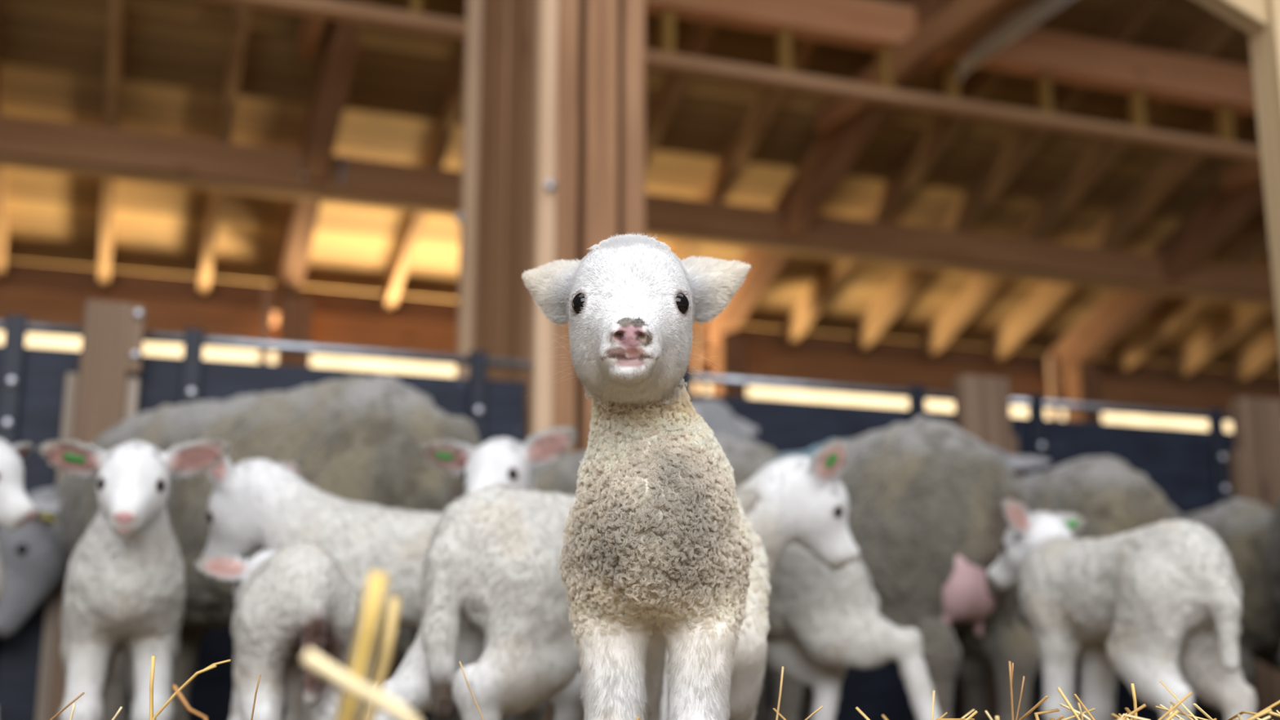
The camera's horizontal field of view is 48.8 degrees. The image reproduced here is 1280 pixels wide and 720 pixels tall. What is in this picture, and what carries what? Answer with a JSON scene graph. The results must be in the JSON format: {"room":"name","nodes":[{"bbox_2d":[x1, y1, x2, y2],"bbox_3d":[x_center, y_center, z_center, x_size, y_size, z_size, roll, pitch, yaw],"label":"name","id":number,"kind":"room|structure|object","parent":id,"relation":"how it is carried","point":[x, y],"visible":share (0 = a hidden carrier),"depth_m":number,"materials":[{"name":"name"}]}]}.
{"room":"sheep barn","nodes":[
{"label":"sheep barn","id":0,"kind":"room"},
{"bbox_2d":[0,0,1279,374],"bbox_3d":[1.881,-1.958,7.463,14.700,2.732,7.260,4,-13,-20],"label":"ceiling","id":1,"kind":"structure","parent":0,"point":[53,53],"depth_m":8.19,"materials":[{"name":"wood"}]},
{"bbox_3d":[1.109,0.983,3.207,16.000,0.200,12.000,4,-13,-20],"label":"floor","id":2,"kind":"structure","parent":0,"visible":0},
{"bbox_2d":[0,314,82,719],"bbox_3d":[-1.762,0.347,3.030,1.100,0.968,0.065,4,-13,-20],"label":"fence","id":3,"kind":"object","parent":2,"relation":"on","point":[33,379],"visible":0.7,"depth_m":3.21,"materials":[{"name":"metal"}]},
{"bbox_2d":[35,299,146,719],"bbox_3d":[-1.236,0.360,3.182,0.160,1.008,0.076,4,-13,-20],"label":"fence post","id":4,"kind":"object","parent":2,"relation":"on","point":[102,396],"visible":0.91,"depth_m":3.22,"materials":[{"name":"brown wood"}]},
{"bbox_2d":[152,659,231,719],"bbox_3d":[-0.306,0.285,0.918,0.073,0.178,0.008,-3,-13,14],"label":"stalk","id":5,"kind":"object","parent":2,"relation":"on","point":[213,665],"visible":0.97,"depth_m":0.93,"materials":[{"name":"yellow plant"}]},
{"bbox_2d":[0,375,480,719],"bbox_3d":[-0.827,0.434,2.828,1.353,0.735,0.429,-8,-15,34],"label":"ewe","id":6,"kind":"object","parent":2,"relation":"on","point":[354,438],"visible":0.46,"depth_m":2.62,"materials":[{"name":"fur"}]},
{"bbox_2d":[126,328,531,719],"bbox_3d":[-0.765,0.426,3.390,1.023,0.968,0.065,4,-13,-20],"label":"fence","id":7,"kind":"object","parent":2,"relation":"on","point":[496,408],"visible":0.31,"depth_m":3.42,"materials":[{"name":"metal"}]},
{"bbox_2d":[300,648,421,719],"bbox_3d":[-0.086,0.184,0.488,0.069,0.166,0.011,3,-13,-13],"label":"stalk","id":8,"kind":"object","parent":2,"relation":"on","point":[311,659],"visible":1,"depth_m":0.50,"materials":[{"name":"beige plant"}]},
{"bbox_2d":[336,570,388,719],"bbox_3d":[-0.106,0.175,0.510,0.009,0.195,0.036,11,-16,-41],"label":"stalk","id":9,"kind":"object","parent":2,"relation":"on","point":[377,581],"visible":0.96,"depth_m":0.52,"materials":[{"name":"yellow plant"}]},
{"bbox_2d":[362,595,400,719],"bbox_3d":[-0.107,0.188,0.550,0.032,0.189,0.006,-12,-17,43],"label":"stalk","id":10,"kind":"object","parent":2,"relation":"on","point":[394,602],"visible":0.95,"depth_m":0.56,"materials":[{"name":"yellow plant"}]},
{"bbox_2d":[454,0,645,719],"bbox_3d":[-0.288,-0.728,4.281,0.326,3.600,0.911,5,-13,-21],"label":"timber post","id":11,"kind":"object","parent":2,"relation":"on","point":[553,167],"visible":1,"depth_m":3.91,"materials":[{"name":"brown wood"}]},
{"bbox_2d":[533,432,804,719],"bbox_3d":[-0.091,0.515,3.029,1.136,0.658,0.414,-11,-16,41],"label":"ewe","id":12,"kind":"object","parent":2,"relation":"on","point":[562,477],"visible":0.02,"depth_m":2.80,"materials":[{"name":"fur"}]},
{"bbox_2d":[186,680,1279,719],"bbox_3d":[-0.003,0.516,1.930,3.958,0.169,2.705,0,-12,0],"label":"bedding","id":13,"kind":"object","parent":2,"relation":"on","point":[1268,710],"visible":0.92,"depth_m":0.97,"materials":[{"name":"yellow plant"}]},
{"bbox_2d":[0,438,37,604],"bbox_3d":[-1.102,0.362,2.032,0.527,0.524,0.225,1,-12,-7],"label":"lamb","id":14,"kind":"object","parent":13,"relation":"on","point":[16,509],"visible":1,"depth_m":2.06,"materials":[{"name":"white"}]},
{"bbox_2d":[49,692,84,719],"bbox_3d":[-0.390,0.297,0.919,0.048,0.158,0.005,-4,-13,17],"label":"stalk","id":15,"kind":"object","parent":13,"relation":"on","point":[82,693],"visible":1,"depth_m":0.93,"materials":[{"name":"brown plant"}]},
{"bbox_2d":[69,702,75,719],"bbox_3d":[-0.378,0.301,0.920,0.002,0.152,0.018,9,-15,-37],"label":"stalk","id":16,"kind":"object","parent":13,"relation":"on","point":[74,703],"visible":1,"depth_m":0.93,"materials":[{"name":"beige plant"}]},
{"bbox_2d":[111,706,122,719],"bbox_3d":[-0.354,0.303,0.920,0.028,0.149,0.003,-6,-14,26],"label":"stalk","id":17,"kind":"object","parent":13,"relation":"on","point":[121,708],"visible":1,"depth_m":0.93,"materials":[{"name":"beige plant"}]},
{"bbox_2d":[36,436,231,719],"bbox_3d":[-0.740,0.379,2.015,0.233,0.481,0.532,4,-13,-20],"label":"lamb","id":18,"kind":"object","parent":13,"relation":"on","point":[125,591],"visible":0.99,"depth_m":1.89,"materials":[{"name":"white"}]},
{"bbox_2d":[149,655,155,719],"bbox_3d":[-0.328,0.290,0.940,0.004,0.183,0.023,0,-12,0],"label":"stalk","id":19,"kind":"object","parent":13,"relation":"on","point":[153,658],"visible":0.96,"depth_m":0.95,"materials":[{"name":"yellow plant"}]},
{"bbox_2d":[172,684,207,719],"bbox_3d":[-0.235,0.258,0.769,0.048,0.158,0.005,4,-13,-17],"label":"stalk","id":20,"kind":"object","parent":13,"relation":"on","point":[174,686],"visible":1,"depth_m":0.78,"materials":[{"name":"plant"}]},
{"bbox_2d":[250,675,261,719],"bbox_3d":[-0.267,0.301,0.960,0.003,0.170,0.022,8,-14,-32],"label":"stalk","id":21,"kind":"object","parent":13,"relation":"on","point":[260,676],"visible":1,"depth_m":0.97,"materials":[{"name":"beige plant"}]},
{"bbox_2d":[194,539,362,719],"bbox_3d":[-0.477,0.407,1.820,0.195,0.345,0.454,4,-13,-19],"label":"lamb","id":22,"kind":"object","parent":13,"relation":"on","point":[294,599],"visible":0.93,"depth_m":1.68,"materials":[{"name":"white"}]},
{"bbox_2d":[199,453,585,719],"bbox_3d":[-0.336,0.378,2.043,0.608,0.498,0.194,0,-12,-2],"label":"lamb","id":23,"kind":"object","parent":13,"relation":"on","point":[253,504],"visible":0.4,"depth_m":2.01,"materials":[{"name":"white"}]},
{"bbox_2d":[458,661,483,719],"bbox_3d":[-0.125,0.325,1.090,0.037,0.180,0.004,8,-14,-32],"label":"stalk","id":24,"kind":"object","parent":13,"relation":"on","point":[463,671],"visible":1,"depth_m":1.10,"materials":[{"name":"beige plant"}]},
{"bbox_2d":[420,424,582,719],"bbox_3d":[-0.215,0.417,2.321,0.240,0.540,0.570,0,-12,1],"label":"lamb","id":25,"kind":"object","parent":13,"relation":"on","point":[498,460],"visible":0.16,"depth_m":2.16,"materials":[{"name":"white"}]},
{"bbox_2d":[373,482,763,719],"bbox_3d":[-0.080,0.351,1.726,0.235,0.415,0.639,-9,-15,37],"label":"lamb","id":26,"kind":"object","parent":13,"relation":"on","point":[495,603],"visible":0.44,"depth_m":1.53,"materials":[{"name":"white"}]},
{"bbox_2d":[520,231,771,719],"bbox_3d":[0.016,0.189,1.177,0.176,0.496,0.532,-1,-12,5],"label":"lamb","id":27,"kind":"object","parent":13,"relation":"on","point":[660,550],"visible":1,"depth_m":1.06,"materials":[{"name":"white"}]},
{"bbox_2d":[502,437,859,719],"bbox_3d":[0.024,0.381,2.070,0.597,0.502,0.192,-1,-12,4],"label":"lamb","id":28,"kind":"object","parent":13,"relation":"on","point":[805,503],"visible":0.24,"depth_m":2.04,"materials":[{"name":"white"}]},
{"bbox_2d":[775,666,784,719],"bbox_3d":[0.093,0.296,0.950,0.002,0.176,0.022,6,-13,-24],"label":"stalk","id":29,"kind":"object","parent":13,"relation":"on","point":[783,667],"visible":1,"depth_m":0.96,"materials":[{"name":"yellow plant"}]},
{"bbox_2d":[804,705,823,719],"bbox_3d":[0.106,0.309,0.949,0.039,0.150,0.004,-4,-13,18],"label":"stalk","id":30,"kind":"object","parent":13,"relation":"on","point":[822,706],"visible":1,"depth_m":0.96,"materials":[{"name":"beige plant"}]},
{"bbox_2d":[764,542,940,719],"bbox_3d":[0.130,0.472,2.258,0.720,0.404,0.234,-1,-12,5],"label":"lamb","id":31,"kind":"object","parent":13,"relation":"on","point":[824,621],"visible":0.41,"depth_m":2.19,"materials":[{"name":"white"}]},
{"bbox_2d":[1008,661,1013,719],"bbox_3d":[0.254,0.294,0.950,0.004,0.180,0.022,-2,-12,11],"label":"stalk","id":32,"kind":"object","parent":13,"relation":"on","point":[1011,666],"visible":1,"depth_m":0.96,"materials":[{"name":"beige plant"}]},
{"bbox_2d":[1015,675,1025,719],"bbox_3d":[0.255,0.300,0.950,0.002,0.170,0.022,8,-15,-33],"label":"stalk","id":33,"kind":"object","parent":13,"relation":"on","point":[1024,677],"visible":1,"depth_m":0.96,"materials":[{"name":"brown plant"}]},
{"bbox_2d":[1077,702,1083,719],"bbox_3d":[0.303,0.309,0.950,0.003,0.152,0.017,-8,-14,32],"label":"stalk","id":34,"kind":"object","parent":13,"relation":"on","point":[1078,703],"visible":1,"depth_m":0.96,"materials":[{"name":"beige plant"}]},
{"bbox_2d":[986,497,1258,719],"bbox_3d":[0.711,0.423,2.144,0.192,0.452,0.562,2,-13,-11],"label":"lamb","id":35,"kind":"object","parent":13,"relation":"on","point":[1148,605],"visible":0.98,"depth_m":1.98,"materials":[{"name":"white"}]},
{"bbox_2d":[1130,683,1137,719],"bbox_3d":[0.338,0.302,0.950,0.003,0.165,0.019,-3,-13,15],"label":"stalk","id":36,"kind":"object","parent":13,"relation":"on","point":[1135,702],"visible":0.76,"depth_m":0.96,"materials":[{"name":"yellow plant"}]},
{"bbox_2d":[1164,709,1178,719],"bbox_3d":[0.341,0.306,0.930,0.037,0.148,0.005,-4,-13,20],"label":"stalk","id":37,"kind":"object","parent":13,"relation":"on","point":[1175,712],"visible":1,"depth_m":0.94,"materials":[{"name":"yellow plant"}]},
{"bbox_2d":[683,367,960,719],"bbox_3d":[0.503,0.525,3.849,1.010,0.968,0.065,4,-13,-20],"label":"fence","id":38,"kind":"object","parent":2,"relation":"on","point":[784,426],"visible":0.12,"depth_m":3.89,"materials":[{"name":"metal"}]},
{"bbox_2d":[691,399,1039,719],"bbox_3d":[0.399,0.444,3.135,0.419,0.842,1.237,8,-14,-31],"label":"ewe","id":39,"kind":"object","parent":2,"relation":"on","point":[927,524],"visible":0.49,"depth_m":2.68,"materials":[{"name":"fur"}]},
{"bbox_2d":[953,374,1020,719],"bbox_3d":[0.990,0.540,3.994,0.209,1.000,0.060,4,-13,-20],"label":"fence post","id":40,"kind":"object","parent":2,"relation":"on","point":[982,411],"visible":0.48,"depth_m":4.05,"materials":[{"name":"brown wood"}]},
{"bbox_2d":[958,445,1193,719],"bbox_3d":[0.979,0.542,3.469,0.392,0.795,1.185,2,-12,-9],"label":"ewe","id":41,"kind":"object","parent":2,"relation":"on","point":[1112,497],"visible":0.23,"depth_m":3.09,"materials":[{"name":"fur"}]},
{"bbox_2d":[1009,393,1234,719],"bbox_3d":[1.451,0.600,4.191,1.008,0.968,0.065,4,-13,-20],"label":"fence","id":42,"kind":"object","parent":2,"relation":"on","point":[1190,468],"visible":0.27,"depth_m":4.29,"materials":[{"name":"metal"}]},
{"bbox_2d":[1155,497,1279,719],"bbox_3d":[1.417,0.678,3.595,0.344,0.579,1.095,0,-12,1],"label":"ewe","id":43,"kind":"object","parent":2,"relation":"on","point":[1242,526],"visible":0.3,"depth_m":3.15,"materials":[{"name":"fur"}]},
{"bbox_2d":[1193,0,1279,351],"bbox_3d":[1.013,-0.453,2.718,0.644,2.400,0.120,0,-12,0],"label":"post","id":44,"kind":"object","parent":2,"relation":"on","point":[1260,19],"visible":1,"depth_m":2.73,"materials":[{"name":"brown wood"}]},
{"bbox_2d":[1227,397,1279,719],"bbox_3d":[1.942,0.615,4.338,0.219,1.000,0.060,4,-13,-20],"label":"fence post","id":45,"kind":"object","parent":2,"relation":"on","point":[1254,464],"visible":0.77,"depth_m":4.36,"materials":[{"name":"brown wood"}]},
{"bbox_2d":[1266,498,1279,605],"bbox_3d":[1.827,0.529,3.095,1.238,0.658,0.418,7,-14,-29],"label":"ewe","id":46,"kind":"object","parent":2,"relation":"on","point":[1273,545],"visible":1,"depth_m":2.94,"materials":[{"name":"fur"}]},
{"bbox_3d":[0.593,1.651,6.849,15.500,0.040,5.000,4,-13,-20],"label":"floor","id":47,"kind":"structure","parent":0,"visible":0},
{"bbox_2d":[258,284,313,366],"bbox_3d":[-2.113,0.730,8.231,0.275,2.430,0.245,4,-13,-20],"label":"post","id":48,"kind":"object","parent":47,"relation":"on","point":[295,313],"visible":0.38,"depth_m":8.35,"materials":[{"name":"brown wood"}]},
{"bbox_2d":[270,0,370,324],"bbox_3d":[-1.069,-2.163,5.935,0.130,2.678,6.645,4,-13,-20],"label":"rafter","id":49,"kind":"object","parent":48,"relation":"on","point":[342,39],"visible":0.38,"depth_m":7.29,"materials":[{"name":"brown wood"}]},
{"bbox_2d":[694,323,747,397],"bbox_3d":[0.536,0.938,9.189,0.275,2.430,0.245,4,-13,-20],"label":"post","id":50,"kind":"object","parent":47,"relation":"on","point":[730,350],"visible":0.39,"depth_m":9.31,"materials":[{"name":"brown wood"}]},
{"bbox_2d":[693,0,950,359],"bbox_3d":[1.580,-1.955,6.893,0.130,2.678,6.645,4,-13,-20],"label":"rafter","id":51,"kind":"object","parent":50,"relation":"on","point":[833,154],"visible":0.52,"depth_m":8.21,"materials":[{"name":"brown wood"}]},
{"bbox_2d":[0,114,1275,306],"bbox_3d":[1.335,-0.759,8.712,14.700,0.200,0.125,4,-13,-20],"label":"beam","id":52,"kind":"structure","parent":51,"relation":"attached to","point":[20,136],"depth_m":8.23,"materials":[{"name":"brown wood"}]},
{"bbox_2d":[0,66,8,279],"bbox_3d":[-2.584,-2.408,5.473,0.062,2.637,6.664,4,-13,-20],"label":"rafter","id":53,"kind":"object","parent":52,"relation":"on","point":[4,252],"visible":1,"depth_m":7.87,"materials":[{"name":"brown wood"}]},
{"bbox_2d":[97,0,124,288],"bbox_3d":[-2.054,-2.366,5.665,0.062,2.637,6.664,4,-13,-20],"label":"rafter","id":54,"kind":"object","parent":52,"relation":"on","point":[117,7],"visible":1,"depth_m":7.14,"materials":[{"name":"brown wood"}]},
{"bbox_2d":[197,4,251,296],"bbox_3d":[-1.524,-2.325,5.856,0.062,2.637,6.664,4,-13,-20],"label":"rafter","id":55,"kind":"object","parent":52,"relation":"on","point":[242,14],"visible":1,"depth_m":7.30,"materials":[{"name":"brown wood"}]},
{"bbox_2d":[301,149,305,181],"bbox_3d":[-1.785,-1.034,7.492,0.012,0.160,0.060,4,-13,-20],"label":"plate","id":56,"kind":"object","parent":52,"relation":"attached to","point":[303,175],"visible":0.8,"depth_m":7.48,"materials":[{"name":"metal"}]},
{"bbox_2d":[339,153,344,185],"bbox_3d":[-1.597,-1.019,7.560,0.012,0.160,0.060,4,-13,-20],"label":"plate","id":57,"kind":"object","parent":52,"relation":"attached to","point":[342,157],"visible":1,"depth_m":7.54,"materials":[{"name":"metal"}]},
{"bbox_2d":[382,39,465,312],"bbox_3d":[-0.464,-2.241,6.240,0.062,2.637,6.664,4,-13,-20],"label":"rafter","id":58,"kind":"object","parent":52,"relation":"on","point":[452,103],"visible":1,"depth_m":7.82,"materials":[{"name":"brown wood"}]},
{"bbox_2d":[645,19,719,166],"bbox_3d":[0.596,-2.158,6.623,0.062,2.637,6.664,4,-13,-20],"label":"rafter","id":59,"kind":"object","parent":52,"relation":"on","point":[698,36],"visible":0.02,"depth_m":7.58,"materials":[{"name":"brown wood"}]},
{"bbox_2d":[667,36,819,261],"bbox_3d":[1.126,-2.117,6.814,0.062,2.637,6.664,4,-13,-20],"label":"rafter","id":60,"kind":"object","parent":52,"relation":"on","point":[767,100],"visible":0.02,"depth_m":8.01,"materials":[{"name":"brown wood"}]},
{"bbox_2d":[781,19,1044,346],"bbox_3d":[2.186,-2.033,7.197,0.062,2.637,6.664,4,-13,-20],"label":"rafter","id":61,"kind":"object","parent":52,"relation":"on","point":[976,83],"visible":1,"depth_m":8.59,"materials":[{"name":"brown wood"}]},
{"bbox_2d":[852,0,1162,352],"bbox_3d":[2.715,-1.992,7.389,0.062,2.637,6.664,4,-13,-20],"label":"rafter","id":62,"kind":"object","parent":52,"relation":"on","point":[1127,16],"visible":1,"depth_m":8.62,"materials":[{"name":"brown wood"}]},
{"bbox_2d":[920,10,1238,358],"bbox_3d":[3.245,-1.950,7.580,0.062,2.637,6.664,4,-13,-20],"label":"rafter","id":63,"kind":"object","parent":52,"relation":"on","point":[1213,30],"visible":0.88,"depth_m":8.85,"materials":[{"name":"brown wood"}]},
{"bbox_2d":[986,66,1251,364],"bbox_3d":[3.775,-1.909,7.772,0.062,2.637,6.664,4,-13,-20],"label":"rafter","id":64,"kind":"object","parent":52,"relation":"on","point":[1176,165],"visible":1,"depth_m":9.21,"materials":[{"name":"brown wood"}]},
{"bbox_2d":[1110,213,1269,374],"bbox_3d":[4.835,-1.825,8.155,0.062,2.637,6.664,4,-13,-20],"label":"rafter","id":65,"kind":"object","parent":52,"relation":"on","point":[1254,242],"visible":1,"depth_m":10.32,"materials":[{"name":"brown wood"}]},
{"bbox_2d":[1169,302,1271,379],"bbox_3d":[5.365,-1.784,8.347,0.062,2.637,6.664,4,-13,-20],"label":"rafter","id":66,"kind":"object","parent":52,"relation":"on","point":[1238,317],"visible":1,"depth_m":10.70,"materials":[{"name":"brown wood"}]},
{"bbox_2d":[1226,324,1279,384],"bbox_3d":[5.895,-1.742,8.538,0.062,2.637,6.664,4,-13,-20],"label":"rafter","id":67,"kind":"object","parent":52,"relation":"on","point":[1265,348],"visible":1,"depth_m":11.06,"materials":[{"name":"brown wood"}]},
{"bbox_2d":[0,285,1279,413],"bbox_3d":[0.857,0.050,9.861,14.700,0.215,0.142,4,-13,-20],"label":"beam","id":68,"kind":"structure","parent":51,"relation":"attached to","point":[41,306],"depth_m":9.04,"materials":[{"name":"brown wood"}]},
{"bbox_2d":[0,260,1279,393],"bbox_3d":[0.836,-0.133,9.958,14.700,0.190,0.030,4,-13,-20],"label":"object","id":69,"kind":"structure","parent":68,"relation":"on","point":[18,273],"depth_m":9.15,"materials":[{"name":"brown wood"}]},
{"bbox_2d":[913,0,1033,79],"bbox_3d":[2.057,-1.984,5.847,0.220,0.220,3.700,4,-13,-20],"label":"tie beam","id":70,"kind":"structure","parent":51,"relation":"attached to","point":[1011,7],"depth_m":6.98,"materials":[{"name":"brown wood"}]},
{"bbox_2d":[958,0,1071,80],"bbox_3d":[1.869,-1.664,6.879,0.125,0.127,1.250,4,-13,-20],"label":"lamp","id":71,"kind":"object","parent":70,"relation":"attached to","point":[1037,11],"visible":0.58,"depth_m":6.96,"materials":[{"name":"grey metal"}]},
{"bbox_2d":[1046,355,1102,422],"bbox_3d":[3.186,1.146,10.147,0.275,2.430,0.245,4,-13,-20],"label":"post","id":72,"kind":"object","parent":47,"relation":"on","point":[1082,384],"visible":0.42,"depth_m":10.28,"materials":[{"name":"brown wood"}]},
{"bbox_2d":[1040,179,1265,387],"bbox_3d":[4.230,-1.746,7.851,0.130,2.678,6.645,4,-13,-20],"label":"rafter","id":73,"kind":"object","parent":72,"relation":"on","point":[1221,214],"visible":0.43,"depth_m":9.41,"materials":[{"name":"brown wood"}]},
{"bbox_2d":[644,0,1256,114],"bbox_3d":[1.883,-1.640,7.387,14.700,0.220,0.123,4,-13,-20],"label":"beam","id":74,"kind":"structure","parent":73,"relation":"on","point":[870,24],"depth_m":7.39,"materials":[{"name":"orange wood"}]},
{"bbox_2d":[297,14,326,61],"bbox_3d":[-0.909,-1.955,4.990,0.070,0.150,4.200,4,-13,-20],"label":"tie beam","id":75,"kind":"structure","parent":74,"relation":"attached to","point":[311,29],"depth_m":6.67,"materials":[{"name":"brown wood"}]},
{"bbox_2d":[208,0,1261,161],"bbox_3d":[1.882,-1.500,7.360,14.700,0.523,0.092,4,-13,-20],"label":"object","id":76,"kind":"structure","parent":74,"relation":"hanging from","point":[413,20],"depth_m":7.00,"materials":[{"name":"brown wood"}]},
{"bbox_2d":[815,0,1009,134],"bbox_3d":[1.740,-1.747,5.948,0.071,0.150,4.200,4,-13,-20],"label":"rafter","id":77,"kind":"structure","parent":74,"relation":"attached to","point":[957,17],"depth_m":6.88,"materials":[{"name":"brown wood"}]},
{"bbox_2d":[1220,159,1262,192],"bbox_3d":[4.390,-1.539,6.906,0.070,0.150,4.200,4,-13,-20],"label":"tie beam","id":78,"kind":"structure","parent":74,"relation":"attached to","point":[1240,174],"depth_m":8.67,"materials":[{"name":"brown wood"}]},
{"label":"outside","id":79,"kind":"structure","parent":0,"visible":0},
{"bbox_2d":[0,330,1232,431],"bbox_3d":[1.155,-0.207,23.395,50.000,11.300,18.000,4,-13,-20],"label":"terrain","id":80,"kind":"structure","parent":79,"point":[33,340],"depth_m":17.85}
]}

